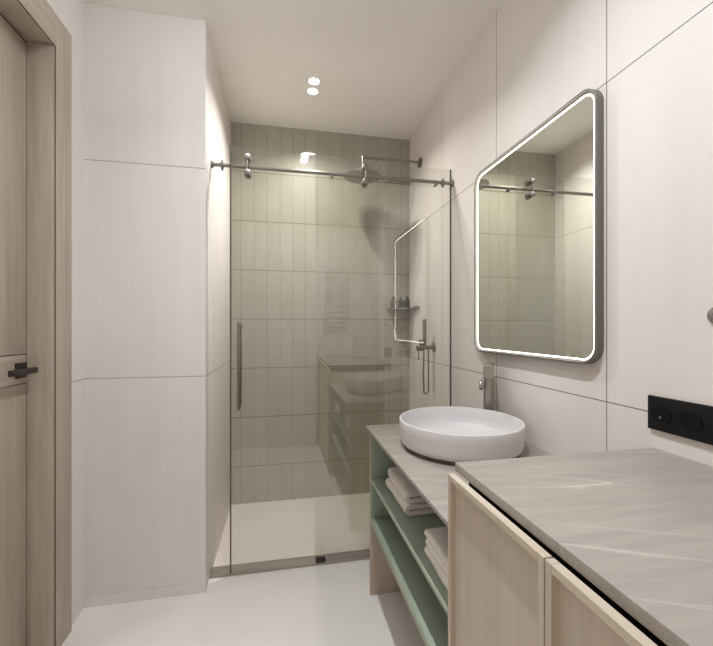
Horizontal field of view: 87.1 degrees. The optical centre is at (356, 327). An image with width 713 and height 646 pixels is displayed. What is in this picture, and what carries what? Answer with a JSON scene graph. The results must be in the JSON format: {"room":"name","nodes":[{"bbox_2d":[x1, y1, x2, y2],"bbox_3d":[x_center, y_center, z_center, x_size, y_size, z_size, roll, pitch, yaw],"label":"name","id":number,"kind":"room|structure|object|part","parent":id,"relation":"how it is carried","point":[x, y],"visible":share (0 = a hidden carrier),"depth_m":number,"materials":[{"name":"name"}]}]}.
{"room":"bathroom","nodes":[
{"label":"bathroom","id":0,"kind":"room"},
{"bbox_2d":[18,0,83,623],"bbox_3d":[-1.077,-0.102,0.697,0.120,2.685,1.945,0,0,-11],"label":"wall","id":1,"kind":"structure","parent":0,"point":[70,13],"depth_m":1.60,"materials":[{"name":"stone"}]},
{"bbox_2d":[0,0,71,645],"bbox_3d":[-1.134,0.021,1.013,0.138,2.438,1.039,0,0,-11],"label":"door","id":2,"kind":"structure","parent":1,"relation":"in","point":[36,46],"depth_m":1.41,"materials":[{"name":"beige wood"}]},
{"bbox_3d":[-1.177,0.151,1.008,0.040,0.105,0.797,0,0,-11],"label":"rail","id":3,"kind":"part","parent":2,"relation":"part of","materials":[{"name":"beige wood"}]},
{"bbox_3d":[-1.224,0.154,1.369,0.008,0.055,0.053,0,0,-11],"label":"handle","id":4,"kind":"part","parent":2,"relation":"part of","materials":[{"name":"metal"}]},
{"bbox_3d":[-1.184,0.153,1.312,0.048,0.021,0.133,0,0,-11],"label":"lever","id":5,"kind":"part","parent":2,"relation":"part of","materials":[{"name":"metal"}]},
{"bbox_3d":[-1.063,-1.137,0.973,0.015,0.123,0.933,0,0,-11],"label":"casing","id":6,"kind":"part","parent":2,"relation":"part of","materials":[{"name":"beige wood"}]},
{"bbox_3d":[-1.163,0.021,1.483,0.015,2.438,0.106,0,0,-11],"label":"casing","id":7,"kind":"part","parent":2,"relation":"part of","materials":[{"name":"beige wood"}]},
{"bbox_2d":[84,2,230,597],"bbox_3d":[-1.102,-0.102,2.135,0.628,2.685,0.885,0,0,-11],"label":"wall","id":8,"kind":"structure","parent":0,"point":[157,211],"depth_m":1.72,"materials":[{"name":"stone"}]},
{"bbox_2d":[84,583,205,607],"bbox_3d":[-0.956,1.218,1.711,0.509,0.044,0.003,0,0,-11],"label":"baseboard","id":9,"kind":"structure","parent":8,"relation":"attached to","point":[194,588],"depth_m":1.71,"materials":[{"name":"stone"}]},
{"bbox_2d":[61,493,424,645],"bbox_3d":[-0.212,1.290,1.319,2.058,0.100,3.070,0,0,-11],"label":"floor","id":10,"kind":"structure","parent":0,"point":[333,604],"depth_m":1.69,"materials":[{"name":"white tile"}]},
{"bbox_2d":[210,549,369,577],"bbox_3d":[-0.091,1.225,2.018,1.310,0.030,0.074,0,0,-11],"label":"shower threshold","id":11,"kind":"object","parent":10,"relation":"on","point":[322,559],"visible":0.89,"depth_m":1.96,"materials":[{"name":"beige metal"}]},
{"bbox_2d":[370,434,447,645],"bbox_3d":[0.420,0.855,1.369,0.555,0.771,0.892,0,0,-11],"label":"vanity unit","id":12,"kind":"object","parent":10,"relation":"on","point":[399,561],"visible":0.31,"depth_m":1.39,"materials":[{"name":"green wood"}]},
{"bbox_3d":[0.336,0.855,1.799,0.555,0.771,0.016,0,0,-11],"label":"panel","id":13,"kind":"part","parent":12,"relation":"part of","materials":[{"name":"brown wood"}]},
{"bbox_2d":[385,477,434,515],"bbox_3d":[0.298,0.672,1.534,0.306,0.044,0.269,0,0,-11],"label":"folded towel","id":14,"kind":"object","parent":12,"relation":"on","point":[419,508],"visible":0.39,"depth_m":1.40,"materials":[{"name":"white fabric"}]},
{"bbox_2d":[388,467,425,502],"bbox_3d":[0.300,0.626,1.534,0.302,0.043,0.262,0,0,-11],"label":"folded towel","id":15,"kind":"object","parent":14,"relation":"on","point":[406,489],"visible":0.37,"depth_m":1.44,"materials":[{"name":"white fabric"}]},
{"bbox_2d":[372,516,447,645],"bbox_3d":[0.409,0.893,1.367,0.524,0.028,0.858,0,0,-11],"label":"shelf","id":16,"kind":"object","parent":12,"relation":"attached to","point":[430,618],"depth_m":1.28,"materials":[{"name":"green paint"}]},
{"bbox_2d":[372,478,447,606],"bbox_3d":[0.409,0.704,1.367,0.524,0.015,0.842,0,0,-11],"label":"shelf","id":17,"kind":"object","parent":12,"relation":"attached to","point":[412,528],"depth_m":1.30,"materials":[{"name":"green paint"}]},
{"bbox_2d":[424,546,447,589],"bbox_3d":[0.379,0.681,1.063,0.310,0.027,0.244,0,0,-11],"label":"folded towel","id":18,"kind":"object","parent":12,"relation":"on","point":[441,573],"visible":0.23,"depth_m":1.05,"materials":[{"name":"white fabric"}]},
{"bbox_2d":[426,539,447,575],"bbox_3d":[0.380,0.654,1.063,0.306,0.025,0.239,0,0,-11],"label":"folded towel","id":19,"kind":"object","parent":18,"relation":"on","point":[430,546],"visible":0.17,"depth_m":1.07,"materials":[{"name":"white fabric"}]},
{"bbox_2d":[424,526,447,568],"bbox_3d":[0.380,0.627,1.064,0.308,0.025,0.242,0,0,-11],"label":"folded towel","id":20,"kind":"object","parent":19,"relation":"on","point":[438,537],"visible":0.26,"depth_m":1.09,"materials":[{"name":"white fabric"}]},
{"bbox_2d":[365,424,551,526],"bbox_3d":[0.410,0.462,1.370,0.576,0.012,0.896,0,0,-11],"label":"countertop","id":21,"kind":"structure","parent":12,"relation":"on","point":[429,478],"depth_m":1.23,"materials":[{"name":"grey stone"}]},
{"bbox_2d":[399,406,524,465],"bbox_3d":[0.396,0.402,1.439,0.460,0.108,0.460,0,0,-11],"label":"vessel basin","id":22,"kind":"object","parent":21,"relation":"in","point":[448,435],"visible":0.98,"depth_m":1.33,"materials":[{"name":"white ceramic"}]},
{"bbox_2d":[479,363,493,410],"bbox_3d":[0.571,0.306,1.623,0.070,0.299,0.163,0,0,12],"label":"faucet","id":23,"kind":"object","parent":21,"relation":"on","point":[488,368],"visible":0.59,"depth_m":1.65,"materials":[{"name":"metal"}]},
{"bbox_3d":[0.563,0.255,1.683,0.023,0.048,0.048,0,0,19],"label":"lever","id":24,"kind":"part","parent":23,"relation":"part of","materials":[{"name":"silver metal"}]},
{"bbox_3d":[0.565,0.183,1.605,0.042,0.053,0.121,0,0,20],"label":"spout","id":25,"kind":"part","parent":23,"relation":"part of","materials":[{"name":"metal"}]},
{"bbox_2d":[448,473,667,645],"bbox_3d":[0.582,0.787,0.492,0.578,0.906,0.888,0,0,-11],"label":"base cabinet","id":26,"kind":"object","parent":10,"relation":"on","point":[506,587],"visible":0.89,"depth_m":0.65,"materials":[{"name":"beige wood"}]},
{"bbox_3d":[0.257,0.747,0.715,0.003,0.792,0.301,0,0,-11],"label":"inset panel","id":27,"kind":"part","parent":26,"relation":"part of","materials":[{"name":"brown wood"}]},
{"bbox_3d":[0.251,0.345,0.714,0.016,0.014,0.299,0,0,-11],"label":"rail","id":28,"kind":"part","parent":26,"relation":"part of","materials":[{"name":"brown wood"}]},
{"bbox_3d":[0.251,0.747,0.714,0.016,0.817,0.326,0,0,-11],"label":"door","id":29,"kind":"part","parent":26,"relation":"part of","materials":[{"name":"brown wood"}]},
{"bbox_3d":[0.315,0.747,0.392,0.016,0.817,0.324,0,0,-11],"label":"door","id":30,"kind":"part","parent":26,"relation":"part of","materials":[{"name":"brown wood"}]},
{"bbox_2d":[455,448,712,645],"bbox_3d":[0.591,0.324,0.494,0.560,0.019,0.889,0,0,-11],"label":"countertop","id":31,"kind":"structure","parent":26,"relation":"on","point":[637,524],"depth_m":0.61,"materials":[{"name":"grey stone"}]},
{"bbox_3d":[0.320,0.747,0.393,0.003,0.792,0.299,0,0,-11],"label":"inset panel","id":32,"kind":"part","parent":26,"relation":"part of","materials":[{"name":"brown wood"}]},
{"bbox_3d":[0.315,0.345,0.392,0.016,0.014,0.297,0,0,-11],"label":"rail","id":33,"kind":"part","parent":26,"relation":"part of","materials":[{"name":"brown wood"}]},
{"bbox_2d":[83,0,502,139],"bbox_3d":[-0.212,-1.495,1.319,2.058,0.100,3.070,0,0,-11],"label":"ceiling","id":34,"kind":"structure","parent":0,"point":[381,66],"depth_m":1.98,"materials":[{"name":"paint"}]},
{"bbox_2d":[306,76,320,94],"bbox_3d":[-0.257,-1.443,2.240,0.080,0.004,0.174,0,0,-11],"label":"recessed light","id":35,"kind":"object","parent":34,"relation":"in","point":[313,80],"visible":1,"depth_m":2.22,"materials":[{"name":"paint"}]},
{"bbox_2d":[231,122,408,504],"bbox_3d":[-0.307,-0.102,2.804,1.430,2.685,0.120,0,0,-11],"label":"wall","id":36,"kind":"structure","parent":0,"point":[318,262],"depth_m":2.74,"materials":[{"name":"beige tile"}]},
{"bbox_2d":[409,0,712,466],"bbox_3d":[0.738,-0.102,1.506,0.120,2.685,3.070,0,0,-11],"label":"wall","id":37,"kind":"structure","parent":0,"point":[650,61],"depth_m":1.14,"materials":[{"name":"tile"}]},
{"bbox_2d":[210,160,453,187],"bbox_3d":[-0.092,-0.825,2.020,1.310,0.050,0.040,0,0,-11],"label":"shower rail","id":38,"kind":"object","parent":37,"relation":"attached to","point":[221,164],"visible":1,"depth_m":2.00,"materials":[{"name":"silver metal"}]},
{"bbox_2d":[230,146,368,572],"bbox_3d":[-0.241,0.158,1.952,0.800,2.140,0.094,0,0,-11],"label":"sliding shower door","id":39,"kind":"structure","parent":38,"relation":"hanging from","point":[247,157],"depth_m":1.88,"materials":[{"name":"clear glass"}]},
{"bbox_3d":[-0.580,0.189,1.846,0.016,0.433,0.016,0,0,-11],"label":"handle","id":40,"kind":"part","parent":39,"relation":"part of","materials":[{"name":"silver metal"}]},
{"bbox_3d":[-0.593,0.189,1.910,0.012,0.413,0.035,0,0,-11],"label":"handle","id":41,"kind":"part","parent":39,"relation":"part of","materials":[{"name":"silver metal"}]},
{"bbox_2d":[344,156,421,183],"bbox_3d":[0.186,-1.113,2.590,0.544,0.170,0.250,0,0,-11],"label":"shower","id":42,"kind":"object","parent":37,"relation":"attached to","point":[419,162],"visible":0.74,"depth_m":2.58,"materials":[{"name":"silver metal"}]},
{"bbox_3d":[0.042,-1.044,2.562,0.250,0.032,0.250,0,0,-11],"label":"spray plate","id":43,"kind":"part","parent":42,"relation":"part of","materials":[{"name":"silver metal"}]},
{"bbox_3d":[0.240,-1.117,2.601,0.422,0.114,0.017,0,0,-11],"label":"arm","id":44,"kind":"part","parent":42,"relation":"part of","materials":[{"name":"silver metal"}]},
{"bbox_2d":[387,306,419,309],"bbox_3d":[0.339,-0.145,2.755,0.181,0.022,0.225,0,0,-11],"label":"shower shelf","id":45,"kind":"object","parent":37,"relation":"attached to","point":[414,307],"visible":1,"depth_m":2.73,"materials":[{"name":"metal"}]},
{"bbox_2d":[391,296,395,307],"bbox_3d":[0.270,-0.190,2.749,0.038,0.085,0.038,0,0,-11],"label":"toiletry bottle","id":46,"kind":"object","parent":45,"relation":"on","point":[393,301],"visible":0.97,"depth_m":2.73,"materials":[{"name":"plastic"}]},
{"bbox_2d":[398,297,403,307],"bbox_3d":[0.326,-0.186,2.755,0.042,0.078,0.042,0,0,-11],"label":"toiletry bottle","id":47,"kind":"object","parent":45,"relation":"on","point":[400,302],"visible":0.98,"depth_m":2.74,"materials":[{"name":"plastic"}]},
{"bbox_2d":[404,296,409,307],"bbox_3d":[0.373,-0.190,2.775,0.044,0.086,0.044,0,0,-11],"label":"toiletry bottle","id":48,"kind":"object","parent":45,"relation":"on","point":[406,300],"visible":0.91,"depth_m":2.76,"materials":[{"name":"plastic"}]},
{"bbox_2d":[416,319,435,393],"bbox_3d":[0.443,0.185,2.401,0.114,0.482,0.060,0,0,-11],"label":"shower mixer","id":49,"kind":"object","parent":37,"relation":"attached to","point":[420,347],"visible":1,"depth_m":2.39,"materials":[{"name":"silver metal"}]},
{"bbox_2d":[474,89,603,363],"bbox_3d":[0.665,-0.318,1.494,0.027,0.865,0.735,0,0,-11],"label":"led mirror","id":50,"kind":"object","parent":37,"relation":"attached to","point":[539,205],"visible":1,"depth_m":1.36,"materials":[{"name":"white mirror"}]},
{"bbox_2d":[648,395,712,444],"bbox_3d":[0.794,0.221,0.877,0.015,0.087,0.234,0,0,-11],"label":"panel","id":51,"kind":"object","parent":37,"relation":"attached to","point":[689,420],"visible":1,"depth_m":0.91,"materials":[{"name":"black plastic"}]},
{"bbox_2d":[652,405,670,424],"bbox_3d":[0.774,0.221,0.955,0.006,0.048,0.048,0,0,-11],"label":"socket","id":52,"kind":"object","parent":51,"relation":"attached to","point":[661,414],"depth_m":0.95,"materials":[{"name":"black plastic"}]},
{"bbox_2d":[680,411,701,431],"bbox_3d":[0.788,0.221,0.885,0.001,0.048,0.048,0,0,-11],"label":"socket","id":53,"kind":"object","parent":51,"relation":"attached to","point":[690,421],"depth_m":0.88,"materials":[{"name":"black plastic"}]},
{"bbox_2d":[707,308,712,323],"bbox_3d":[0.803,-0.028,0.836,0.013,0.041,0.041,0,0,-11],"label":"wall hook","id":54,"kind":"object","parent":37,"relation":"attached to","point":[710,312],"visible":1,"depth_m":0.85,"materials":[{"name":"metal"}]}
]}

